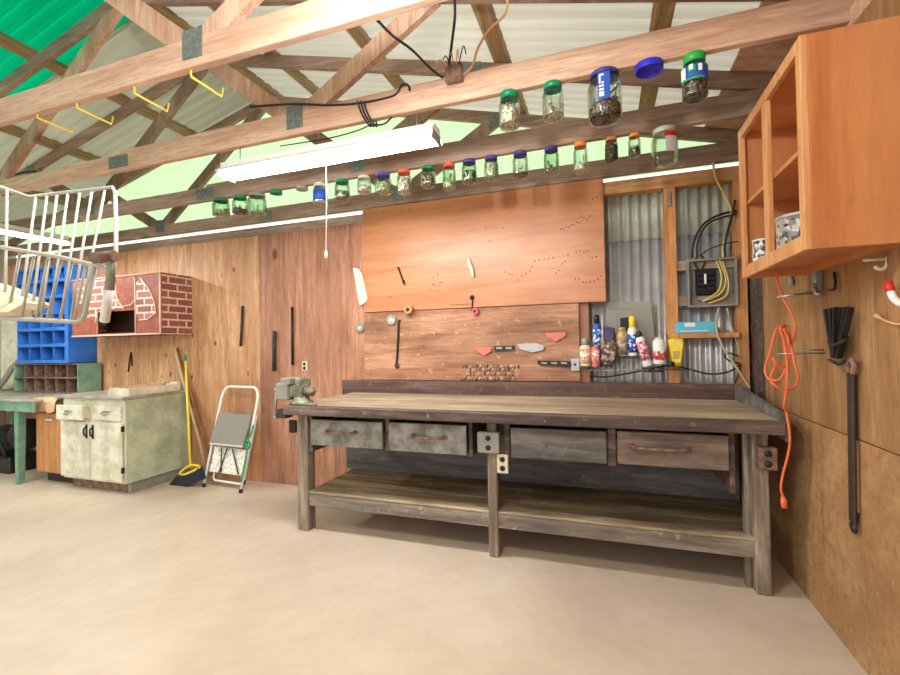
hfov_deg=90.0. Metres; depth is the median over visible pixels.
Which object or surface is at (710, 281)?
box
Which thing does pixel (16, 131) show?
roof beam
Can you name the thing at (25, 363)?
shelf
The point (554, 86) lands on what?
jar
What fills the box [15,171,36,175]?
cable
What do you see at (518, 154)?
jar
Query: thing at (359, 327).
wheel
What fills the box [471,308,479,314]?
wheel
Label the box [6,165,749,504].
wall
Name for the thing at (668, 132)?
jar
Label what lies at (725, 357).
cable
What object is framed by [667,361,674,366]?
tin
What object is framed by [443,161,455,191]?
jar
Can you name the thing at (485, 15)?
rafter
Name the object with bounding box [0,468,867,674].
floor
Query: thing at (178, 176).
wall
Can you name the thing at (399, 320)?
iron hook
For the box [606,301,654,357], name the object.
panel cover
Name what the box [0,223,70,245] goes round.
light
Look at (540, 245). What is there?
plywood panel
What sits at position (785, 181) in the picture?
shelf
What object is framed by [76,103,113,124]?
hook
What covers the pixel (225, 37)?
roof truss
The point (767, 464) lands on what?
socket
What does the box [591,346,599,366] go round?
spray can
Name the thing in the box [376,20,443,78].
cable
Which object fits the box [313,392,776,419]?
countertop
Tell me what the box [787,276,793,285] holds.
peg
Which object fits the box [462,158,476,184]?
jar
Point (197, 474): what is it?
push broom
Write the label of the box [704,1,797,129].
board
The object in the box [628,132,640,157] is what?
jar
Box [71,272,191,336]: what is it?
wall box
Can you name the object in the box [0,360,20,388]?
hose
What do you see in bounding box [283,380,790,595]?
workbench
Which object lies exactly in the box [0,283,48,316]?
cloth bundle
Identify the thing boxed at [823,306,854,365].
bundle
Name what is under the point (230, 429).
step stool
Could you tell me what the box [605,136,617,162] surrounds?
jar
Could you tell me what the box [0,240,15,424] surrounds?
wall
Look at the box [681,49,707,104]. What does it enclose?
jar
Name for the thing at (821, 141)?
upper cabinet
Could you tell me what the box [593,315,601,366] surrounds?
spray can
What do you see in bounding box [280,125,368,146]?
cable
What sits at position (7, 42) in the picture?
roof beam
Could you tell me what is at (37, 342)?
storage bin
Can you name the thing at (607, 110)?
jar
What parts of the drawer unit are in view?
door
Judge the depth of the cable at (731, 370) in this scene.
3.20 m
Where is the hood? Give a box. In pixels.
[214,122,442,180]
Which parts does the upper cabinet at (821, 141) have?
panel, panel, frame, panel, hanging rail, panel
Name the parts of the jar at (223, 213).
lid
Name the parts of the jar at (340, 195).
lid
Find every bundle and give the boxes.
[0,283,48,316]
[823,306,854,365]
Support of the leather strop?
hanging from the wall at (852, 580)
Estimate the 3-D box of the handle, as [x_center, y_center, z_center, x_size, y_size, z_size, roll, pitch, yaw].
[1.443,-0.138,1.451,0.026,0.104,0.135,-1,-1,23]
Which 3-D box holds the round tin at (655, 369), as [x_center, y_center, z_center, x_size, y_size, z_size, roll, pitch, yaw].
[1.472,0.228,3.171,0.064,0.030,0.063,-1,-1,19]
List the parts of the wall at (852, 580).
plate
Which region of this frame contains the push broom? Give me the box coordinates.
[169,354,205,486]
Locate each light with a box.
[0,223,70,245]
[214,113,442,257]
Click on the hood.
(416, 137)
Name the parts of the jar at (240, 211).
lid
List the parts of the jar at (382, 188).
lid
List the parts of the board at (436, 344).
glazing blade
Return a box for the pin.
[873,313,899,324]
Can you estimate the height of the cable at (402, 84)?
0.132 m
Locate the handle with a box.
[883,280,899,306]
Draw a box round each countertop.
[54,389,188,399]
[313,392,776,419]
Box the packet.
[604,326,614,365]
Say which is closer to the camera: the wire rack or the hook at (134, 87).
the hook at (134, 87)
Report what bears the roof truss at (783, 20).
on the wall at (852, 580)
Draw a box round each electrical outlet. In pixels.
[289,420,296,432]
[302,361,306,370]
[497,454,507,473]
[756,446,777,470]
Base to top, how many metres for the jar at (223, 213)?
0.136 m
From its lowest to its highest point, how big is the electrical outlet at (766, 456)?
0.115 m
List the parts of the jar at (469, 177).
lid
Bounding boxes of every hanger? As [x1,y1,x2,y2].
[777,270,822,297]
[777,349,824,354]
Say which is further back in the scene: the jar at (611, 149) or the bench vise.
the bench vise
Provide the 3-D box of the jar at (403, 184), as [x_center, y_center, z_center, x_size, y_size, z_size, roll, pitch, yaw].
[-0.321,-1.090,3.160,0.101,0.165,0.100,-1,-1,19]
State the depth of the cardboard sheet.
4.42 m
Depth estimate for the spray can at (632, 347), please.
3.25 m
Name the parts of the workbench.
leg, handle, drawer, drawer, handle, leg, panel, drawer, handle, drawer, leg, leg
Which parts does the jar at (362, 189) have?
lid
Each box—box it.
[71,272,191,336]
[435,46,465,84]
[477,431,500,453]
[675,321,714,333]
[685,255,737,307]
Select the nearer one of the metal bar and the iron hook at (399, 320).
the metal bar
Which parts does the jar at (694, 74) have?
lid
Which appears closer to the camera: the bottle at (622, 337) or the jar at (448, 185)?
the jar at (448, 185)
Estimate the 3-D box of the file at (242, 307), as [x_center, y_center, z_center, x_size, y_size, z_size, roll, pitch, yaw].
[-2.067,-0.114,4.462,0.056,0.398,0.026,-1,-1,19]
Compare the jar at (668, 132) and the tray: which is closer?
the jar at (668, 132)
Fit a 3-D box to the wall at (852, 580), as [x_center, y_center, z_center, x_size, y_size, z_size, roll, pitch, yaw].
[1.040,-0.094,0.010,0.115,2.750,6.700,-1,-1,19]
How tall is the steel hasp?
0.110 m
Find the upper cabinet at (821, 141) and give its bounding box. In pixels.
[738,15,899,278]
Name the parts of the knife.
handle, blade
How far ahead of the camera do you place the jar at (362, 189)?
3.27 m
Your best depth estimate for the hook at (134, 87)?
2.16 m
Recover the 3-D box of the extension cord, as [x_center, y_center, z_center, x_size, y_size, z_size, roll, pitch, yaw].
[1.530,0.244,2.076,0.142,1.102,0.098,-1,-1,19]
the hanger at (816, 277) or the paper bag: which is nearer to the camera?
the hanger at (816, 277)
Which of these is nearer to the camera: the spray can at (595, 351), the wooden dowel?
the spray can at (595, 351)
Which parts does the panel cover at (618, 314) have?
door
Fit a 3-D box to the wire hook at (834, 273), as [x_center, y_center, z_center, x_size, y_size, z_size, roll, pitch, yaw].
[1.614,-0.237,1.890,0.026,0.081,0.066,-1,-1,19]
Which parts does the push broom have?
handle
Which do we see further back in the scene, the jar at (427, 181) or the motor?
the motor
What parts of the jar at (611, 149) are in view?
lid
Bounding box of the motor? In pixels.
[0,418,36,473]
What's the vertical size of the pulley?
0.075 m
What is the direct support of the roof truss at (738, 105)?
on the wall at (852, 580)
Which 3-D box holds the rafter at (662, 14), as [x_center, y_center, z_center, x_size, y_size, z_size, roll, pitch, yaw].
[0.428,-1.617,0.428,0.107,0.064,6.260,-1,-1,19]
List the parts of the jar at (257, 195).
lid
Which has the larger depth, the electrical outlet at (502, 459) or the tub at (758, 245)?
the electrical outlet at (502, 459)
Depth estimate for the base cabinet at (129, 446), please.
4.20 m
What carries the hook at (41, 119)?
attached to the roof truss at (225, 37)
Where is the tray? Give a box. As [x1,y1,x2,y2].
[108,383,179,395]
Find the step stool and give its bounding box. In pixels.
[202,385,258,492]
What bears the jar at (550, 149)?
hanging from the roof truss at (738, 105)
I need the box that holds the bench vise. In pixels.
[273,377,315,418]
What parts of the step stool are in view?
frame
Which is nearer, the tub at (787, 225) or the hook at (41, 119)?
the tub at (787, 225)
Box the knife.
[494,343,543,351]
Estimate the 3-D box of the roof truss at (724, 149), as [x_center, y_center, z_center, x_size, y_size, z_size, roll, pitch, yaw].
[-1.786,-1.746,4.403,8.741,1.238,0.044,-1,-1,19]
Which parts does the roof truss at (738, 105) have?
gusset plate, gusset plate, gusset plate, gusset plate, gusset plate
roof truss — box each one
[0,0,447,127]
[0,0,854,196]
[0,54,775,234]
[8,96,738,255]
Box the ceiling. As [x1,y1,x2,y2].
[0,0,760,240]
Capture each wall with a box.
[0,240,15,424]
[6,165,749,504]
[16,113,738,255]
[747,0,899,674]
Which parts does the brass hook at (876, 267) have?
arm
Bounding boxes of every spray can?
[580,338,590,365]
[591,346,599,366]
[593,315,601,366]
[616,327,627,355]
[627,316,637,355]
[635,331,652,366]
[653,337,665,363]
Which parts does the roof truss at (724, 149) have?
gusset plate, gusset plate, gusset plate, gusset plate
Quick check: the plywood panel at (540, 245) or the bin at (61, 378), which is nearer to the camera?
the plywood panel at (540, 245)
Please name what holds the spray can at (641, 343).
on the wire rack
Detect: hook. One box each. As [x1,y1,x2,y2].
[36,114,75,133]
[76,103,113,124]
[127,352,132,371]
[133,86,169,111]
[190,70,223,97]
[395,319,400,367]
[828,272,836,290]
[862,257,886,270]
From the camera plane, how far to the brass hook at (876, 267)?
1.57 m
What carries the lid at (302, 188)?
attached to the roof truss at (738, 105)
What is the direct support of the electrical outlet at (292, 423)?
attached to the workbench
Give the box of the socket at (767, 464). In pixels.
[764,461,771,467]
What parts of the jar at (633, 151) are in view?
lid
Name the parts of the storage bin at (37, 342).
panel, panel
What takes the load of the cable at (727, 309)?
attached to the wall at (268, 271)
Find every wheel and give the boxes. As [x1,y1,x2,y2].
[355,323,363,332]
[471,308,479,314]
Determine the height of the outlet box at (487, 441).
0.125 m
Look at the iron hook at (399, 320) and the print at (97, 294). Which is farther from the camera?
the print at (97, 294)
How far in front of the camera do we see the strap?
4.11 m
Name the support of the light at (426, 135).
hanging from the roof truss at (783, 20)
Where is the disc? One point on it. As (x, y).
(391, 319)
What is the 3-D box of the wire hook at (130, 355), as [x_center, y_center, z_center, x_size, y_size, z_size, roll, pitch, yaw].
[-3.536,0.271,4.972,0.075,0.223,0.012,-1,-1,19]
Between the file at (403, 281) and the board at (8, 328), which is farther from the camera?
the board at (8, 328)
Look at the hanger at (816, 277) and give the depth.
2.02 m
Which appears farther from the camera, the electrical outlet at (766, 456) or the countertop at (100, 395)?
the countertop at (100, 395)
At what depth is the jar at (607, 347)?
3.25 m
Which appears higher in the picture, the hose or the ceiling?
the ceiling
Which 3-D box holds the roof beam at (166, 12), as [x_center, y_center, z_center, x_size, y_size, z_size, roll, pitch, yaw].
[-2.704,-2.401,1.523,0.107,0.064,6.260,-1,-1,19]
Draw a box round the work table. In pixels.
[0,390,63,484]
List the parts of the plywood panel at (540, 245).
plastic strip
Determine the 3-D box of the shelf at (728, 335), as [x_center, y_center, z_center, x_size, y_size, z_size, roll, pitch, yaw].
[1.767,-0.013,3.166,0.435,0.035,0.140,-1,-1,19]
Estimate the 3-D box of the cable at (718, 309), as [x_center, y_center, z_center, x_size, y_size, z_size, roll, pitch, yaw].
[1.903,0.067,3.039,0.200,0.548,0.059,-1,-1,21]
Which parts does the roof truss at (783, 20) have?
gusset plate, gusset plate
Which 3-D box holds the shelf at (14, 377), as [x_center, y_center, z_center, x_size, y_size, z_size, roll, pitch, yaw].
[-4.505,0.454,5.154,1.081,0.012,0.232,-1,-1,19]
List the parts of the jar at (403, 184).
lid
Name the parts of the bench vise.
handle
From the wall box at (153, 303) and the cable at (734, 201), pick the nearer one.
the cable at (734, 201)
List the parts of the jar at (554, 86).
lid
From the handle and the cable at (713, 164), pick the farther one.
the cable at (713, 164)
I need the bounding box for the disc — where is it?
[387,315,396,324]
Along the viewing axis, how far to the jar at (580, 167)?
2.77 m
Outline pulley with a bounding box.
[404,305,413,313]
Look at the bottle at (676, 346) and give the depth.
3.11 m
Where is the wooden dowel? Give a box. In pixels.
[467,258,474,276]
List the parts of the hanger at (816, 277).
rod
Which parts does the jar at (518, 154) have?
lid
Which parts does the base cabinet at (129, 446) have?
drawer, door, handle, handle, frame, handle, door, drawer, panel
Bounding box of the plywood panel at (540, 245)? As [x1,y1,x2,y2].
[353,178,605,312]
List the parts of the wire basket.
rail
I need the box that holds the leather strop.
[845,358,859,533]
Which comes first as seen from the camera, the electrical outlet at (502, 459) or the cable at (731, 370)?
the electrical outlet at (502, 459)
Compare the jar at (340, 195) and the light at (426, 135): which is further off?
the jar at (340, 195)
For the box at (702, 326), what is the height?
0.080 m
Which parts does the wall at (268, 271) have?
plate, plate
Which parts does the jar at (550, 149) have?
lid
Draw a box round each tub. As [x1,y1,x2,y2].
[752,238,775,261]
[774,211,799,248]
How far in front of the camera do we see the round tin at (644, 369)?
3.17 m
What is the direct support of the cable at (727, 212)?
attached to the box at (710, 281)
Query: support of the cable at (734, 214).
attached to the box at (710, 281)
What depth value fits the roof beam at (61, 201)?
5.11 m
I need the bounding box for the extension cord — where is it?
[764,272,798,508]
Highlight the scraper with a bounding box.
[537,358,579,370]
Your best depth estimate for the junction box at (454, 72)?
2.24 m
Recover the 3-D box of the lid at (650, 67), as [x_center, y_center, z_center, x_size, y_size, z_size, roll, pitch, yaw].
[0.885,-1.198,2.002,0.118,0.030,0.118,-1,-1,19]
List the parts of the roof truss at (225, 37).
gusset plate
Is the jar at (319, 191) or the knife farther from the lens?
the knife
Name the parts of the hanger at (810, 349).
rod, rod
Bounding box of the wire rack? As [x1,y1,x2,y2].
[587,363,691,370]
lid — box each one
[270,189,281,195]
[296,185,307,191]
[635,57,663,78]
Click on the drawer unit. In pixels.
(48, 428)
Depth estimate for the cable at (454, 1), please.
2.23 m
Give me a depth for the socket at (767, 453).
2.25 m
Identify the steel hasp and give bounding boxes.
[667,191,671,206]
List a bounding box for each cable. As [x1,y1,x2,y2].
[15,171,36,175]
[249,83,410,107]
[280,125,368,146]
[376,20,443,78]
[448,0,455,63]
[463,0,508,75]
[589,365,739,377]
[691,210,736,257]
[696,213,736,257]
[700,241,737,254]
[712,163,732,256]
[715,308,750,387]
[723,200,735,256]
[724,352,740,382]
[726,308,739,357]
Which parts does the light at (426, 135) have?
plate, pull cord, plate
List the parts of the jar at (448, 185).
lid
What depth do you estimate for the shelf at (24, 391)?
5.07 m
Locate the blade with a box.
[476,347,491,354]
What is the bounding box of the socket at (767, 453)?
[764,450,771,456]
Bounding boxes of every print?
[74,279,123,320]
[136,279,154,318]
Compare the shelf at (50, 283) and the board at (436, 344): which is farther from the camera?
the shelf at (50, 283)
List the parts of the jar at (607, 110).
lid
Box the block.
[170,382,183,389]
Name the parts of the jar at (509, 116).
lid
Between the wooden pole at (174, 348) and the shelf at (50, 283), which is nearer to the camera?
the wooden pole at (174, 348)
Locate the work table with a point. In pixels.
(18, 404)
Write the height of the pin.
0.050 m
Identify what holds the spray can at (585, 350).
on the wire rack
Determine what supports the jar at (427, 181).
hanging from the roof truss at (738, 105)
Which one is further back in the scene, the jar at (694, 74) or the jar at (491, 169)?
the jar at (491, 169)
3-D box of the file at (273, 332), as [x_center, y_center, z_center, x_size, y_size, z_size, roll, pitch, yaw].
[-1.688,0.130,4.321,0.047,0.385,0.036,-1,-1,19]
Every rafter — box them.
[471,4,528,113]
[638,2,675,108]
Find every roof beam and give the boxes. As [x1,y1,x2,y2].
[0,31,196,135]
[0,125,101,160]
[24,190,71,206]
[152,7,284,96]
[208,6,318,94]
[346,26,406,88]
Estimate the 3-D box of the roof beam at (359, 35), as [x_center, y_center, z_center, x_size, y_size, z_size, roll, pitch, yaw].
[-1.300,-2.049,1.032,0.107,0.064,6.260,-1,-1,19]
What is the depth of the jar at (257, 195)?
3.59 m
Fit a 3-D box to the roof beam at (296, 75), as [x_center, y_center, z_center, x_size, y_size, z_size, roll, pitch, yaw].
[-2.182,-2.270,1.341,0.107,0.064,6.260,-1,-1,19]
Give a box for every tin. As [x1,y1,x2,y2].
[643,368,652,371]
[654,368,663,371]
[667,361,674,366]
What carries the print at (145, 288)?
attached to the wall box at (153, 303)
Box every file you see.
[239,306,243,345]
[272,331,275,370]
[291,307,293,364]
[397,267,404,285]
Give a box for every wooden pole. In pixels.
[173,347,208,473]
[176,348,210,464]
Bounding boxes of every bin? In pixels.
[14,363,100,393]
[17,264,96,362]
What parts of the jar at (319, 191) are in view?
lid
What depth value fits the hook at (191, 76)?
2.05 m
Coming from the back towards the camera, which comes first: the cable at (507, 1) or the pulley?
the pulley
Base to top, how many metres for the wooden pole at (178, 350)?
1.252 m
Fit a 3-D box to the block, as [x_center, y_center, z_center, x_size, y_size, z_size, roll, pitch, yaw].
[-2.846,0.501,4.685,0.110,0.079,0.075,-1,-1,19]
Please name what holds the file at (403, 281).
hanging from the plywood panel at (540, 245)
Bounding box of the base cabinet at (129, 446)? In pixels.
[56,392,190,493]
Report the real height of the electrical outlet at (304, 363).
0.085 m
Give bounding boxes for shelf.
[14,363,79,364]
[14,377,76,378]
[14,390,76,393]
[20,281,63,285]
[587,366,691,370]
[666,332,739,338]
[747,151,798,204]
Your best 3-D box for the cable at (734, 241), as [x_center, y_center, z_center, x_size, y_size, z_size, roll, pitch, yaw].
[1.830,-0.608,3.065,0.231,0.079,0.008,-1,-1,19]
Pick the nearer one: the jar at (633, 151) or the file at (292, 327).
the jar at (633, 151)
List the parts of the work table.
leg, leg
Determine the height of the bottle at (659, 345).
0.190 m
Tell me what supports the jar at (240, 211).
hanging from the roof truss at (738, 105)
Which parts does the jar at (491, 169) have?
lid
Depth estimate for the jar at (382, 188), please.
3.19 m
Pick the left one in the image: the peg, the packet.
the packet
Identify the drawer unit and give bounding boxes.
[36,410,72,482]
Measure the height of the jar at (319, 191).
0.160 m
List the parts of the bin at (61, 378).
panel, panel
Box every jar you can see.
[212,197,229,217]
[232,194,247,215]
[247,191,266,216]
[313,182,327,206]
[334,178,349,201]
[357,175,370,194]
[375,171,390,195]
[397,168,411,195]
[421,164,435,188]
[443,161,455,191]
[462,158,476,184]
[484,154,498,181]
[499,88,519,131]
[512,150,527,178]
[542,79,563,122]
[544,145,558,175]
[573,140,587,174]
[588,66,621,127]
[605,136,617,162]
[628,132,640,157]
[651,125,678,167]
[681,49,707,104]
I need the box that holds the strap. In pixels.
[240,425,253,481]
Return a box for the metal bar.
[304,402,317,405]
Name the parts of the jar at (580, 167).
lid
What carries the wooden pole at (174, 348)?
on the floor
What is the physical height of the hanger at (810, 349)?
0.024 m
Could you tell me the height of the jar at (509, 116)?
0.172 m
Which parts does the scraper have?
handle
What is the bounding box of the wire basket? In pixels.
[0,185,119,323]
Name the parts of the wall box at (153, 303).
panel, panel, panel, panel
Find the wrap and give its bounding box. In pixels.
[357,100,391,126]
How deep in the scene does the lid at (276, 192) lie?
3.51 m
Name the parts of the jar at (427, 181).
lid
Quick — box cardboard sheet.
[33,396,62,412]
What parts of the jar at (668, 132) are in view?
lid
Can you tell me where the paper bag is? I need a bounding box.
[120,381,166,387]
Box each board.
[1,320,24,389]
[364,303,580,381]
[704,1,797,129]
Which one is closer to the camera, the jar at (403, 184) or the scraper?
the jar at (403, 184)

